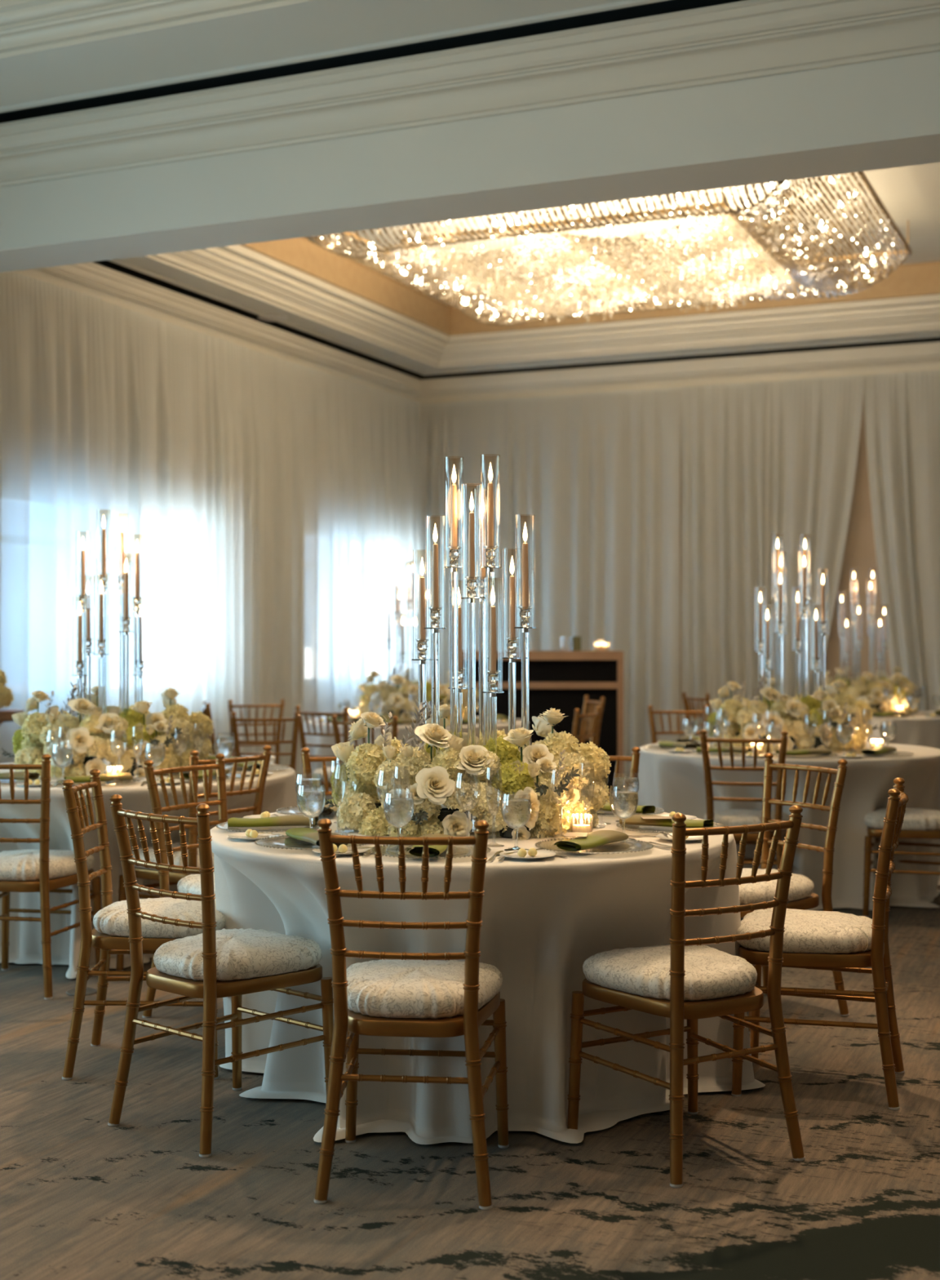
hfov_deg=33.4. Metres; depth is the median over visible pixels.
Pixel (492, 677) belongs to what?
candle cup
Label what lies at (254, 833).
ball
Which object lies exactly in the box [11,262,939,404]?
trim
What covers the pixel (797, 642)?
candle cup
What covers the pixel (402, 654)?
candle cup
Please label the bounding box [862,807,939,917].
chair
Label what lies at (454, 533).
taper candle
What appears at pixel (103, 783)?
charger
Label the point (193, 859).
cushion
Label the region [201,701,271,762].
chair
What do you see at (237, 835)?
bread plate
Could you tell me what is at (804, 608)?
candle cup
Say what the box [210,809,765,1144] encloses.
tablecloth
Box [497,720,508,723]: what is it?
bread plate
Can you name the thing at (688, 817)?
bread plate
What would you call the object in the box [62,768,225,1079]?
chair
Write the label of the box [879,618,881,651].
taper candle
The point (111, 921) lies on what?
cushion
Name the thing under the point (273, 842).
charger
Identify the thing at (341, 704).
water goblet
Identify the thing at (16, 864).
cushion
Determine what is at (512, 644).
candle cup
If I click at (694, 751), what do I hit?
charger
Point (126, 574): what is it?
taper candle
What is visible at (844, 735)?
water goblet
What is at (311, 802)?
water goblet
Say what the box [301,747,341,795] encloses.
chair
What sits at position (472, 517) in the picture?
taper candle
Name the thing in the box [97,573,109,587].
candle cup
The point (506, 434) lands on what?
drape
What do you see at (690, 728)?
water goblet
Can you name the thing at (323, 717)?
charger
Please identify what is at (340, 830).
wine glass
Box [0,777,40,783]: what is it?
charger
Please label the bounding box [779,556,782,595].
taper candle
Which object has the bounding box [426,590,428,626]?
taper candle
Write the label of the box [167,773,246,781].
charger
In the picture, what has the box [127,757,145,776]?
vase
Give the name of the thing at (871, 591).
taper candle
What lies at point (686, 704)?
chair
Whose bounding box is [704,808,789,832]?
cushion
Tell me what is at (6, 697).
flower arrangement
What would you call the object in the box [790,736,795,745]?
vase
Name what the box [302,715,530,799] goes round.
tablecloth
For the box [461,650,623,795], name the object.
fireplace
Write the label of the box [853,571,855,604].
taper candle
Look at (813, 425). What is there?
drape
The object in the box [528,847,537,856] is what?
ball
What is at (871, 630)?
candelabra
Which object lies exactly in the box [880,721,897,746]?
water goblet
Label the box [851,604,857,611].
candle cup
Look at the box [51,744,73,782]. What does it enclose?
water goblet
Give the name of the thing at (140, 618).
taper candle
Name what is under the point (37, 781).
ball
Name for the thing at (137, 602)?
candle cup
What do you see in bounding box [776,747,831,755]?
rolled napkin
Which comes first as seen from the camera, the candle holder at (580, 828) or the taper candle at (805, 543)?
the candle holder at (580, 828)
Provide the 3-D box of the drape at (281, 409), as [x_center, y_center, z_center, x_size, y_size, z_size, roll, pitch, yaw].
[-1.563,-0.526,13.203,0.120,3.708,1.731,0,0,24]
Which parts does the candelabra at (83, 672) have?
drip plate, plate, drip plate, drip plate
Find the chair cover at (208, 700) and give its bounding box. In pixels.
[200,699,210,712]
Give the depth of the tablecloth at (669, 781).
7.80 m
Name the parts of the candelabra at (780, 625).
plate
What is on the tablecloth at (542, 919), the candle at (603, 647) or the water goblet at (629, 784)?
the water goblet at (629, 784)
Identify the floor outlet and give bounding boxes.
[66,987,97,995]
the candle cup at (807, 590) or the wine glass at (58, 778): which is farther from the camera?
the candle cup at (807, 590)
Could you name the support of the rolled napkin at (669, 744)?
on the charger at (660, 747)
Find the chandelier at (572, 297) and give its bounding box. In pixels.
[305,171,912,326]
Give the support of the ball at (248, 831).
on the bread plate at (237, 835)
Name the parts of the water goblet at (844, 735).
stem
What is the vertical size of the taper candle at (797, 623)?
0.263 m
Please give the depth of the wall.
14.19 m
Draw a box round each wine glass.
[45,730,64,779]
[333,764,356,832]
[547,772,573,839]
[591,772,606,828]
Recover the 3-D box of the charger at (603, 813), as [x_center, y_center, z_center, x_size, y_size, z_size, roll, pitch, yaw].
[0.481,0.568,5.186,0.325,0.014,0.326,0,0,-41]
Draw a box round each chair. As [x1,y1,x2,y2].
[0,754,101,999]
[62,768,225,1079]
[107,794,333,1157]
[115,745,271,970]
[142,753,227,1017]
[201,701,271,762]
[227,698,284,764]
[230,711,302,806]
[295,705,349,787]
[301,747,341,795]
[314,817,509,1209]
[331,715,398,766]
[567,804,805,1187]
[571,706,601,750]
[580,695,605,746]
[602,746,640,794]
[648,705,709,743]
[682,692,711,736]
[699,729,792,871]
[731,777,908,1110]
[739,752,849,1032]
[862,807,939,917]
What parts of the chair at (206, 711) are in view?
leg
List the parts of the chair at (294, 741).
leg, rail, rail, rail, leg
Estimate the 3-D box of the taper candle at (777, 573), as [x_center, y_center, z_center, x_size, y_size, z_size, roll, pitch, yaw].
[1.637,-0.413,8.331,0.021,0.263,0.021,0,0,43]
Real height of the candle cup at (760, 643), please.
0.062 m
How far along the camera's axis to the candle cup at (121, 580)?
6.92 m
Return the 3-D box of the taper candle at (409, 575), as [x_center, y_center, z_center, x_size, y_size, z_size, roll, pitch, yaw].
[-0.440,-0.409,11.277,0.021,0.263,0.021,0,0,3]
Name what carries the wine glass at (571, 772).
on the tablecloth at (542, 919)
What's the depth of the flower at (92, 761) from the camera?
6.58 m
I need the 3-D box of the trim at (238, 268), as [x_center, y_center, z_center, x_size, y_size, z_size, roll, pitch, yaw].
[3.467,-2.785,10.117,11.070,0.250,6.480,0,0,24]
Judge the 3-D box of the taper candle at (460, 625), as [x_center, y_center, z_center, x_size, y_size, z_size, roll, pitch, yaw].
[-0.036,-0.036,4.950,0.021,0.263,0.021,0,0,4]
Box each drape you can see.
[0,271,110,763]
[102,300,234,742]
[224,340,334,778]
[330,374,423,716]
[420,396,542,684]
[542,386,681,777]
[681,381,765,737]
[764,374,864,697]
[863,369,939,711]
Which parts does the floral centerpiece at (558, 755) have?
stem, stem, stem, stem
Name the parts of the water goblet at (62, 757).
stem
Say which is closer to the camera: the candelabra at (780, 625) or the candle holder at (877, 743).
the candle holder at (877, 743)
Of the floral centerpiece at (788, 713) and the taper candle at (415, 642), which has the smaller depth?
the floral centerpiece at (788, 713)
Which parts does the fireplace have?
corner post, cross rail, corner post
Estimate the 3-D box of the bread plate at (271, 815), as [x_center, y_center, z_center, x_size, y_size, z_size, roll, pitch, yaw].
[-0.650,0.572,5.009,0.151,0.012,0.151,0,0,17]
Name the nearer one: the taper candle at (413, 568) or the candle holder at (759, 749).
the candle holder at (759, 749)
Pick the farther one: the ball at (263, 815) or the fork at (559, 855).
the ball at (263, 815)
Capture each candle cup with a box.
[74,660,84,675]
[77,594,88,608]
[85,638,93,652]
[95,639,106,653]
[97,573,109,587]
[116,575,124,589]
[120,617,131,631]
[132,596,142,610]
[139,660,145,674]
[386,639,391,647]
[393,612,399,620]
[398,626,401,634]
[400,652,406,661]
[406,600,411,608]
[409,599,416,608]
[414,639,429,658]
[425,626,430,635]
[427,607,443,627]
[446,546,461,566]
[457,667,466,687]
[464,576,479,597]
[477,576,486,595]
[483,546,497,566]
[485,670,500,691]
[505,637,519,657]
[517,606,533,626]
[756,639,764,651]
[763,656,772,667]
[773,585,778,597]
[776,621,785,632]
[793,638,802,649]
[800,586,809,597]
[800,604,808,615]
[812,657,821,669]
[818,621,827,632]
[839,626,844,635]
[844,651,849,659]
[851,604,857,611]
[856,639,862,647]
[868,614,873,622]
[877,651,883,659]
[882,640,887,647]
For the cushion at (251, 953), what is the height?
0.082 m
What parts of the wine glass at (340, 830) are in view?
stem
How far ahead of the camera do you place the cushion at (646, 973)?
4.04 m
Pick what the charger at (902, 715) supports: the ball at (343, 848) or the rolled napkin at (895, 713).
the rolled napkin at (895, 713)
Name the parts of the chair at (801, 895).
leg, seat frame, rail, rail, rail, rail, leg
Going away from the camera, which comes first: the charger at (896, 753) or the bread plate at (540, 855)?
the bread plate at (540, 855)
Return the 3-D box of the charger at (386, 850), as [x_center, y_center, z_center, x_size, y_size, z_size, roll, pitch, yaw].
[-0.106,0.568,4.209,0.325,0.014,0.326,0,0,-22]
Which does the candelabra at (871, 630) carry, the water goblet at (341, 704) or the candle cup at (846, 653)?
the candle cup at (846, 653)
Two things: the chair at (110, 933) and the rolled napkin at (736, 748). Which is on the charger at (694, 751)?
the rolled napkin at (736, 748)
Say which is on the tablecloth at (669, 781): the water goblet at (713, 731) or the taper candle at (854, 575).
the water goblet at (713, 731)
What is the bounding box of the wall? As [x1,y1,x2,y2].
[680,386,891,737]
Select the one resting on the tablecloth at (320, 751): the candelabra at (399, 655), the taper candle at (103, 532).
the candelabra at (399, 655)
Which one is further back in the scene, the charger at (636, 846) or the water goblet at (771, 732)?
the water goblet at (771, 732)
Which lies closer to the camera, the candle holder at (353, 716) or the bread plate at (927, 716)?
the candle holder at (353, 716)
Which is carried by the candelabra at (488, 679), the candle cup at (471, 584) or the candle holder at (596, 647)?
the candle cup at (471, 584)
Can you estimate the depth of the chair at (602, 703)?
11.96 m
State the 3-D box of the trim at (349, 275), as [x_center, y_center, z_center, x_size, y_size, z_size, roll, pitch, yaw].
[3.467,-3.045,10.117,10.600,0.270,6.010,0,0,24]
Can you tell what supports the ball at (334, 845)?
on the bread plate at (317, 850)
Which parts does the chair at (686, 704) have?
leg, rail, rail, leg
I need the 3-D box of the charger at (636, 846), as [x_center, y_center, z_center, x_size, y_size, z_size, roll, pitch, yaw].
[0.341,0.568,4.304,0.325,0.014,0.326,0,0,-6]
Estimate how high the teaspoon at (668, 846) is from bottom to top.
0.007 m
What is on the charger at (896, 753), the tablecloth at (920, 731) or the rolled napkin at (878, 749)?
the rolled napkin at (878, 749)
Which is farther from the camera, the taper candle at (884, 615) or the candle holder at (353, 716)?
the taper candle at (884, 615)
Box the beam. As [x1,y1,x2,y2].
[0,51,939,272]
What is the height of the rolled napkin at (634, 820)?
0.032 m
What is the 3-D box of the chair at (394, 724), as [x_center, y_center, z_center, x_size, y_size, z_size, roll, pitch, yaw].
[-0.524,0.883,9.059,0.445,0.914,0.509,0,0,20]
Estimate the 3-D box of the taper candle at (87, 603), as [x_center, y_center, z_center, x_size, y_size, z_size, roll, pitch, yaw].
[-1.698,-0.132,6.956,0.021,0.263,0.021,0,0,6]
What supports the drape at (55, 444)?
hanging from the wall
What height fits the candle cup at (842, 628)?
0.062 m
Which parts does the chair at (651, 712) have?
leg, rail, rail, leg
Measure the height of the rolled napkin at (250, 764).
0.032 m
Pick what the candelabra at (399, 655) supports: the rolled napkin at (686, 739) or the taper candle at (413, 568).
the taper candle at (413, 568)
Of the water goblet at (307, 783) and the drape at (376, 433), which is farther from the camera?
the drape at (376, 433)
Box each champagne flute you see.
[330,765,348,835]
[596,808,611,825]
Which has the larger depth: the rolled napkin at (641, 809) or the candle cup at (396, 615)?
the candle cup at (396, 615)
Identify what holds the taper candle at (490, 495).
on the candelabra at (488, 679)
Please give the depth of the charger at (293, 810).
5.16 m
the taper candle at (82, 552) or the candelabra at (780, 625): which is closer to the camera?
the taper candle at (82, 552)
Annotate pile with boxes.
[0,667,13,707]
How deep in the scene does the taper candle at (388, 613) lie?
11.20 m
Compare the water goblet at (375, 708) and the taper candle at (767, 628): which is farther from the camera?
the water goblet at (375, 708)
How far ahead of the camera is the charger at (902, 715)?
11.66 m
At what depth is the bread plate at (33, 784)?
6.16 m
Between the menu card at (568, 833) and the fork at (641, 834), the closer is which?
the menu card at (568, 833)
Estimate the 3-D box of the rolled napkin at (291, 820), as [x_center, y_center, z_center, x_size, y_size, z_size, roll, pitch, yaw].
[-0.599,0.551,4.773,0.272,0.032,0.109,0,0,-4]
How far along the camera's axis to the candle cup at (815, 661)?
8.23 m
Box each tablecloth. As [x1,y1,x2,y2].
[0,760,297,978]
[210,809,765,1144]
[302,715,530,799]
[637,741,939,910]
[865,710,939,749]
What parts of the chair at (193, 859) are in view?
leg, seat frame, leg, rail, rail, rail, leg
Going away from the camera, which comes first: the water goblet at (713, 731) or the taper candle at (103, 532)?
the taper candle at (103, 532)
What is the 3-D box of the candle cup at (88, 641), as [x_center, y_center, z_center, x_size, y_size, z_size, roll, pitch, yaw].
[-1.698,0.023,6.956,0.046,0.062,0.046,0,0,5]
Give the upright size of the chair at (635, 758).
0.914 m
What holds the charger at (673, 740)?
on the tablecloth at (669, 781)
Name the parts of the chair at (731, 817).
leg, rail, rail, rail, rail, seat frame, leg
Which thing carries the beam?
attached to the roof
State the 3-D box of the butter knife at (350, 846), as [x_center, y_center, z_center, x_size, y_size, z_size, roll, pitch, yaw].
[-0.324,0.564,4.262,0.172,0.006,0.015,0,0,-4]
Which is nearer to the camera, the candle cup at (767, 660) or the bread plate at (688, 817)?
the bread plate at (688, 817)
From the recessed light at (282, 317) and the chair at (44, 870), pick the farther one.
the recessed light at (282, 317)
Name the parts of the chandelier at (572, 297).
frame, hanging rod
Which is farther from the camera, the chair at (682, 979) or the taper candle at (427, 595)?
the taper candle at (427, 595)
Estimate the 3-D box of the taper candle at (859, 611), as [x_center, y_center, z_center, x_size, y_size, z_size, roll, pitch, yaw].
[3.022,-0.132,12.161,0.021,0.263,0.021,0,0,-7]
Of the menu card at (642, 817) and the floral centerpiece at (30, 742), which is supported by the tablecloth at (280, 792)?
the floral centerpiece at (30, 742)
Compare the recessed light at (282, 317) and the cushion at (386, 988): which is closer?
the cushion at (386, 988)
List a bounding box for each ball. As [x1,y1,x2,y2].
[34,778,39,784]
[245,828,252,836]
[249,830,257,838]
[260,812,267,817]
[333,843,337,852]
[338,844,347,853]
[517,848,527,857]
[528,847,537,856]
[669,811,675,817]
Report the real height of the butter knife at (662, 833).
0.006 m
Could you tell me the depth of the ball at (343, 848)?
4.21 m
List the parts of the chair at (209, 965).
leg, rail, rail, rail, rail, leg, seat frame, leg, leg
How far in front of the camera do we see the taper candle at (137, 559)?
6.89 m
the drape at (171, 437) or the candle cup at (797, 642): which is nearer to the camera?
the candle cup at (797, 642)
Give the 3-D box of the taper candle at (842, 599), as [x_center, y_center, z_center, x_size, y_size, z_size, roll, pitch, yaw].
[2.919,-0.225,12.289,0.021,0.263,0.021,0,0,10]
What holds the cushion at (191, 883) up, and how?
on the chair at (191, 883)
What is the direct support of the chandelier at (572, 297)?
hanging from the ceiling
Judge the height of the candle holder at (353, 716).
0.068 m
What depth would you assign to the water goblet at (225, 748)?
6.70 m
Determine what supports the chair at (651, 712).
on the floor
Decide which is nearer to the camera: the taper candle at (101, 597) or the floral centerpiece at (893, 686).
the taper candle at (101, 597)
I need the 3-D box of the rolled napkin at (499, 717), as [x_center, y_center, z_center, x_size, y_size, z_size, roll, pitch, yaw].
[0.213,0.551,11.147,0.109,0.032,0.272,0,0,-12]
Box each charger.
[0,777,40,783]
[56,777,140,786]
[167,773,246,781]
[217,821,319,832]
[225,764,288,772]
[255,834,363,849]
[276,806,339,817]
[314,716,349,719]
[370,844,490,859]
[398,723,411,725]
[534,836,653,853]
[596,807,663,817]
[617,822,724,833]
[646,745,696,750]
[657,739,713,744]
[692,750,754,755]
[773,752,837,758]
[847,751,913,756]
[873,715,911,717]
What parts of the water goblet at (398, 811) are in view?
stem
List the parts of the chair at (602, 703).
leg, rail, leg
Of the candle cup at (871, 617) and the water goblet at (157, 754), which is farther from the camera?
the candle cup at (871, 617)
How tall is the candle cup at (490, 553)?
0.062 m
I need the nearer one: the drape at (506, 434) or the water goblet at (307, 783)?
the water goblet at (307, 783)
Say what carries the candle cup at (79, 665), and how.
on the candelabra at (83, 672)
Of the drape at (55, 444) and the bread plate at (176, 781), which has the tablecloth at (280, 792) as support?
the bread plate at (176, 781)
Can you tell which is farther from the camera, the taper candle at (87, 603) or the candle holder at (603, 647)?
the candle holder at (603, 647)
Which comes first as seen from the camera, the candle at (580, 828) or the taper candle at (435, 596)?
the candle at (580, 828)
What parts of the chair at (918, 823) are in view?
leg, seat frame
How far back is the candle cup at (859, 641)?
12.15 m
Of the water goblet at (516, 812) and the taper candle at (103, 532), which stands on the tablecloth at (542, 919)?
the water goblet at (516, 812)
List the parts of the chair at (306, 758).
leg, rail, rail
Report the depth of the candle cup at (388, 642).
11.20 m
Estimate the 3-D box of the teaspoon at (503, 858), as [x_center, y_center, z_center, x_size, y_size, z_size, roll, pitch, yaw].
[0.095,0.573,4.156,0.036,0.007,0.187,0,0,10]
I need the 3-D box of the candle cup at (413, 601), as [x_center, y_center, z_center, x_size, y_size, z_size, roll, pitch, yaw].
[-0.404,-0.258,11.138,0.046,0.062,0.046,0,0,-30]
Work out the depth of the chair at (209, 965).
4.26 m
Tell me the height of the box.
0.125 m
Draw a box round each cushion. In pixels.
[0,848,94,880]
[93,897,225,937]
[132,841,213,870]
[153,928,322,980]
[177,871,215,896]
[230,755,275,764]
[311,765,337,781]
[346,959,502,1018]
[582,943,757,1000]
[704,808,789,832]
[736,907,872,953]
[739,868,814,904]
[864,807,939,830]
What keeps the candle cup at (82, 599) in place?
on the candelabra at (83, 672)
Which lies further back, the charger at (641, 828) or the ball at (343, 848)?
the charger at (641, 828)
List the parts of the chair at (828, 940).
leg, leg, seat frame, leg, rail, rail, leg, rail, rail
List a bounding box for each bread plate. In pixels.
[15,781,54,786]
[155,779,185,785]
[228,831,279,840]
[237,771,272,776]
[243,813,285,817]
[312,845,368,855]
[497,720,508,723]
[499,849,556,860]
[654,813,697,819]
[656,833,703,842]
[666,749,695,753]
[739,754,764,757]
[836,754,866,758]
[922,715,939,717]
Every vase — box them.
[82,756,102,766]
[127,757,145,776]
[374,800,381,808]
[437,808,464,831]
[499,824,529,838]
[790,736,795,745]
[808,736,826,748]
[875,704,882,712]
[898,704,904,710]
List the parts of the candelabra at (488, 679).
drip plate, drip plate, drip plate, drip plate, drip plate, plate, drip plate, drip plate, drip plate, drip plate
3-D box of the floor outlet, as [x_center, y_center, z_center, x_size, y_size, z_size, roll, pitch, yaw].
[-1.476,1.337,5.950,0.120,0.006,0.120,0,0,24]
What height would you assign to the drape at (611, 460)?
3.708 m
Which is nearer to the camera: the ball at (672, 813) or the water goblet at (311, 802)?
the water goblet at (311, 802)
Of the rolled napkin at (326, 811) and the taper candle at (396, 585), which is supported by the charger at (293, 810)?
the rolled napkin at (326, 811)
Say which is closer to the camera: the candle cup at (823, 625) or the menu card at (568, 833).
the menu card at (568, 833)
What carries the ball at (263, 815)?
on the bread plate at (271, 815)
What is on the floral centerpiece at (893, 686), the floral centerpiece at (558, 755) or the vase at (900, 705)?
the vase at (900, 705)
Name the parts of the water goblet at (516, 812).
stem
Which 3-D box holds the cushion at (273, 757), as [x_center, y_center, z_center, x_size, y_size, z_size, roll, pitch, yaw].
[-1.613,0.872,11.500,0.419,0.082,0.422,0,0,-18]
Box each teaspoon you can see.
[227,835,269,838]
[498,856,506,862]
[635,840,672,847]
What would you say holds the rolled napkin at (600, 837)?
on the charger at (636, 846)
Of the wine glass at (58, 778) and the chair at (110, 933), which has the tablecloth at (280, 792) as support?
the wine glass at (58, 778)
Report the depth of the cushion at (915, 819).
7.55 m
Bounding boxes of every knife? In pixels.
[257,832,284,835]
[319,845,373,848]
[487,850,503,862]
[503,848,545,854]
[622,841,671,848]
[659,831,672,837]
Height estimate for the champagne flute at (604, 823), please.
0.220 m
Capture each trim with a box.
[0,0,313,58]
[0,0,746,123]
[0,0,939,187]
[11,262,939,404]
[93,260,939,379]
[144,244,939,367]
[240,236,939,336]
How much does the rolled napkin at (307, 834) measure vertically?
0.032 m
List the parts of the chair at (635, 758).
rail, leg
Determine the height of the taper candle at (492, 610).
0.263 m
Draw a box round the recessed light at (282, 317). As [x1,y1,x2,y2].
[257,314,287,321]
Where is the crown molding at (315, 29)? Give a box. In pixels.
[0,0,669,112]
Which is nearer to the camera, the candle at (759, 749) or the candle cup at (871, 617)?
the candle at (759, 749)
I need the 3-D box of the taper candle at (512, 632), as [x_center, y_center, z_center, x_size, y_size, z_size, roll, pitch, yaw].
[0.132,-0.132,4.900,0.021,0.263,0.021,0,0,3]
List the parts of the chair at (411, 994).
leg, leg, rail, rail, rail, rail, seat frame, leg, leg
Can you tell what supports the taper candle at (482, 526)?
on the candelabra at (488, 679)
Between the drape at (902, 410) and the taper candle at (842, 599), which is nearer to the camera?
the taper candle at (842, 599)
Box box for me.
[573,635,581,650]
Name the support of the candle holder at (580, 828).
on the tablecloth at (542, 919)
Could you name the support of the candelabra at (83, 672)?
on the tablecloth at (280, 792)
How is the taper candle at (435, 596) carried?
on the candelabra at (488, 679)
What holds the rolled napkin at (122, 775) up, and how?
on the charger at (103, 783)
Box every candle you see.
[77,602,82,660]
[80,537,85,594]
[85,582,90,638]
[98,581,103,639]
[101,515,106,573]
[108,774,120,782]
[119,518,124,575]
[124,558,128,617]
[134,540,139,596]
[139,604,142,660]
[387,604,391,639]
[395,577,398,612]
[398,591,400,626]
[401,617,404,652]
[407,566,410,600]
[412,564,414,599]
[414,618,417,653]
[418,556,426,639]
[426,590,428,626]
[431,523,439,607]
[450,464,457,546]
[457,588,462,667]
[468,493,475,576]
[479,496,485,576]
[487,463,493,546]
[489,586,496,671]
[508,555,515,637]
[521,522,528,606]
[572,823,591,832]
[602,646,608,649]
[751,747,762,754]
[759,592,762,639]
[765,608,769,656]
[775,539,779,585]
[778,573,782,621]
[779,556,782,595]
[795,591,799,638]
[802,555,806,604]
[803,538,807,586]
[814,610,818,657]
[821,573,825,621]
[840,594,843,626]
[845,619,848,651]
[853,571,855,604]
[857,605,860,639]
[869,582,872,614]
[871,570,874,603]
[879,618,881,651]
[883,608,885,639]
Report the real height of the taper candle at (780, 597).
0.263 m
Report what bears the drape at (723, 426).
hanging from the wall
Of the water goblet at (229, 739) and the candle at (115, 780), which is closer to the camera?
the candle at (115, 780)
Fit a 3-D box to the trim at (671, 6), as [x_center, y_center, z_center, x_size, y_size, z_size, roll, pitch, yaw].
[-0.284,-2.659,1.492,11.910,0.083,10.310,0,0,24]
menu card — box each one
[564,831,588,836]
[640,816,672,818]
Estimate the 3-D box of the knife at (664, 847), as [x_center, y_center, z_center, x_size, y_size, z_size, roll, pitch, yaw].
[0.490,0.573,4.402,0.019,0.007,0.215,0,0,-34]
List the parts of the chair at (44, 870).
leg, rail, rail, rail, rail, leg, seat frame, leg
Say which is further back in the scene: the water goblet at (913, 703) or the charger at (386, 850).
the water goblet at (913, 703)
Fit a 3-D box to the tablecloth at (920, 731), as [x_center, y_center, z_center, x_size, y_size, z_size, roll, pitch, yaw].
[3.174,0.954,12.268,1.762,0.752,1.905,0,0,24]
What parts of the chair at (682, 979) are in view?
leg, seat frame, leg, leg, rail, rail, rail, rail, leg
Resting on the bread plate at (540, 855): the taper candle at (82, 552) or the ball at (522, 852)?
the ball at (522, 852)
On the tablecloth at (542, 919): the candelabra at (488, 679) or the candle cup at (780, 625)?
the candelabra at (488, 679)
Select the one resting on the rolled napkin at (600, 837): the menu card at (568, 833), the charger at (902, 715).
the menu card at (568, 833)
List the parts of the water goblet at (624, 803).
stem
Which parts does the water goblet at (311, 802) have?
stem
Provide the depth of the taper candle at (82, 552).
6.85 m
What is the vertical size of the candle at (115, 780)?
0.029 m
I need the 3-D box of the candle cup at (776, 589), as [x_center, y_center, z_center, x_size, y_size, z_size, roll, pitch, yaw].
[1.637,-0.258,8.331,0.046,0.062,0.046,0,0,-5]
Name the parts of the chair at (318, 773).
leg, rail, rail, rail, rail, seat frame, leg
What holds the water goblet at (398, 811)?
on the tablecloth at (542, 919)
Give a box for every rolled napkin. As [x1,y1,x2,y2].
[0,771,39,780]
[64,772,133,782]
[183,768,230,778]
[203,754,244,759]
[227,814,318,826]
[231,760,261,769]
[285,827,348,846]
[318,799,337,815]
[325,717,363,722]
[385,718,416,723]
[406,833,451,857]
[462,717,479,723]
[497,714,508,720]
[554,830,628,851]
[598,800,655,813]
[619,814,713,827]
[658,741,701,748]
[676,736,699,742]
[696,746,752,753]
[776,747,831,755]
[860,746,897,755]
[872,711,906,715]
[934,710,939,715]
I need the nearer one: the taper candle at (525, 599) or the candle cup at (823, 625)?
the taper candle at (525, 599)
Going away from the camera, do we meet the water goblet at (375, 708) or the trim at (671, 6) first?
the trim at (671, 6)
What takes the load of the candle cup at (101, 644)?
on the candelabra at (83, 672)
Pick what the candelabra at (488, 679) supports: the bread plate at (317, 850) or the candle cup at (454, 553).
the candle cup at (454, 553)
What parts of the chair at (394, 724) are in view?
leg, rail, leg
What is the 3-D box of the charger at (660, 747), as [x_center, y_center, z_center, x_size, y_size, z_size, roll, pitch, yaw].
[1.093,0.568,8.256,0.326,0.014,0.325,0,0,27]
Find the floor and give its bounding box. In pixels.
[0,799,939,1279]
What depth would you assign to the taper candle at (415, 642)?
11.34 m
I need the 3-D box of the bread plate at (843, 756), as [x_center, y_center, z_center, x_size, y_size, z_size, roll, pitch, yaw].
[1.865,0.572,7.660,0.151,0.012,0.151,0,0,-14]
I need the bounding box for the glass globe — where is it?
[596,639,605,650]
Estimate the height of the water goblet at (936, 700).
0.156 m
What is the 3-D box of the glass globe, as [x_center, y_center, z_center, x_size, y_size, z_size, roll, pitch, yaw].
[1.130,0.043,13.520,0.080,0.100,0.080,0,0,24]
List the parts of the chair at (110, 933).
leg, rail, rail, rail, rail, leg, seat frame, leg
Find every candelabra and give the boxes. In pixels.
[71,509,147,773]
[384,599,430,719]
[411,488,536,834]
[754,533,829,750]
[837,567,888,704]
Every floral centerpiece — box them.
[1,680,219,777]
[324,698,621,839]
[352,664,479,720]
[703,673,879,752]
[818,662,923,714]
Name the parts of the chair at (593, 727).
leg, rail, rail, leg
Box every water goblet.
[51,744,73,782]
[144,743,165,779]
[213,740,233,758]
[216,736,235,765]
[295,777,322,795]
[296,786,325,828]
[338,702,350,712]
[368,703,382,714]
[383,792,414,850]
[501,793,532,851]
[608,785,639,839]
[613,772,639,821]
[682,718,698,742]
[703,721,720,747]
[765,727,782,755]
[835,727,853,754]
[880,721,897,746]
[906,697,919,716]
[932,696,939,710]
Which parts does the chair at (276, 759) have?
leg, rail, rail, rail, rail, leg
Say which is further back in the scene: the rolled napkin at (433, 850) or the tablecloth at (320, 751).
the tablecloth at (320, 751)
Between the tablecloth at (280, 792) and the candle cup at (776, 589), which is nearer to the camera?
the tablecloth at (280, 792)
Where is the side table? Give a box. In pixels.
[0,708,23,724]
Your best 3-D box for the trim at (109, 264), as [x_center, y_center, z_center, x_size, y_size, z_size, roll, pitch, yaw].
[3.467,-2.659,10.117,11.910,0.083,7.320,0,0,24]
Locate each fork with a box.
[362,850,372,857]
[555,854,568,857]
[628,834,656,836]
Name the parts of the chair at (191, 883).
leg, rail, rail, rail, rail, leg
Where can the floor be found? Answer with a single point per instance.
(82, 1197)
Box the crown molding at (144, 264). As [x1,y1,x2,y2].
[108,255,939,375]
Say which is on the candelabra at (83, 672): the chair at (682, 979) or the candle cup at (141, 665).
the candle cup at (141, 665)
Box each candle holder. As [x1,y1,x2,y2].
[106,766,122,782]
[349,711,358,717]
[570,813,592,838]
[594,644,601,649]
[601,643,609,649]
[750,742,764,754]
[871,739,884,747]
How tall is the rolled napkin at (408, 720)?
0.032 m

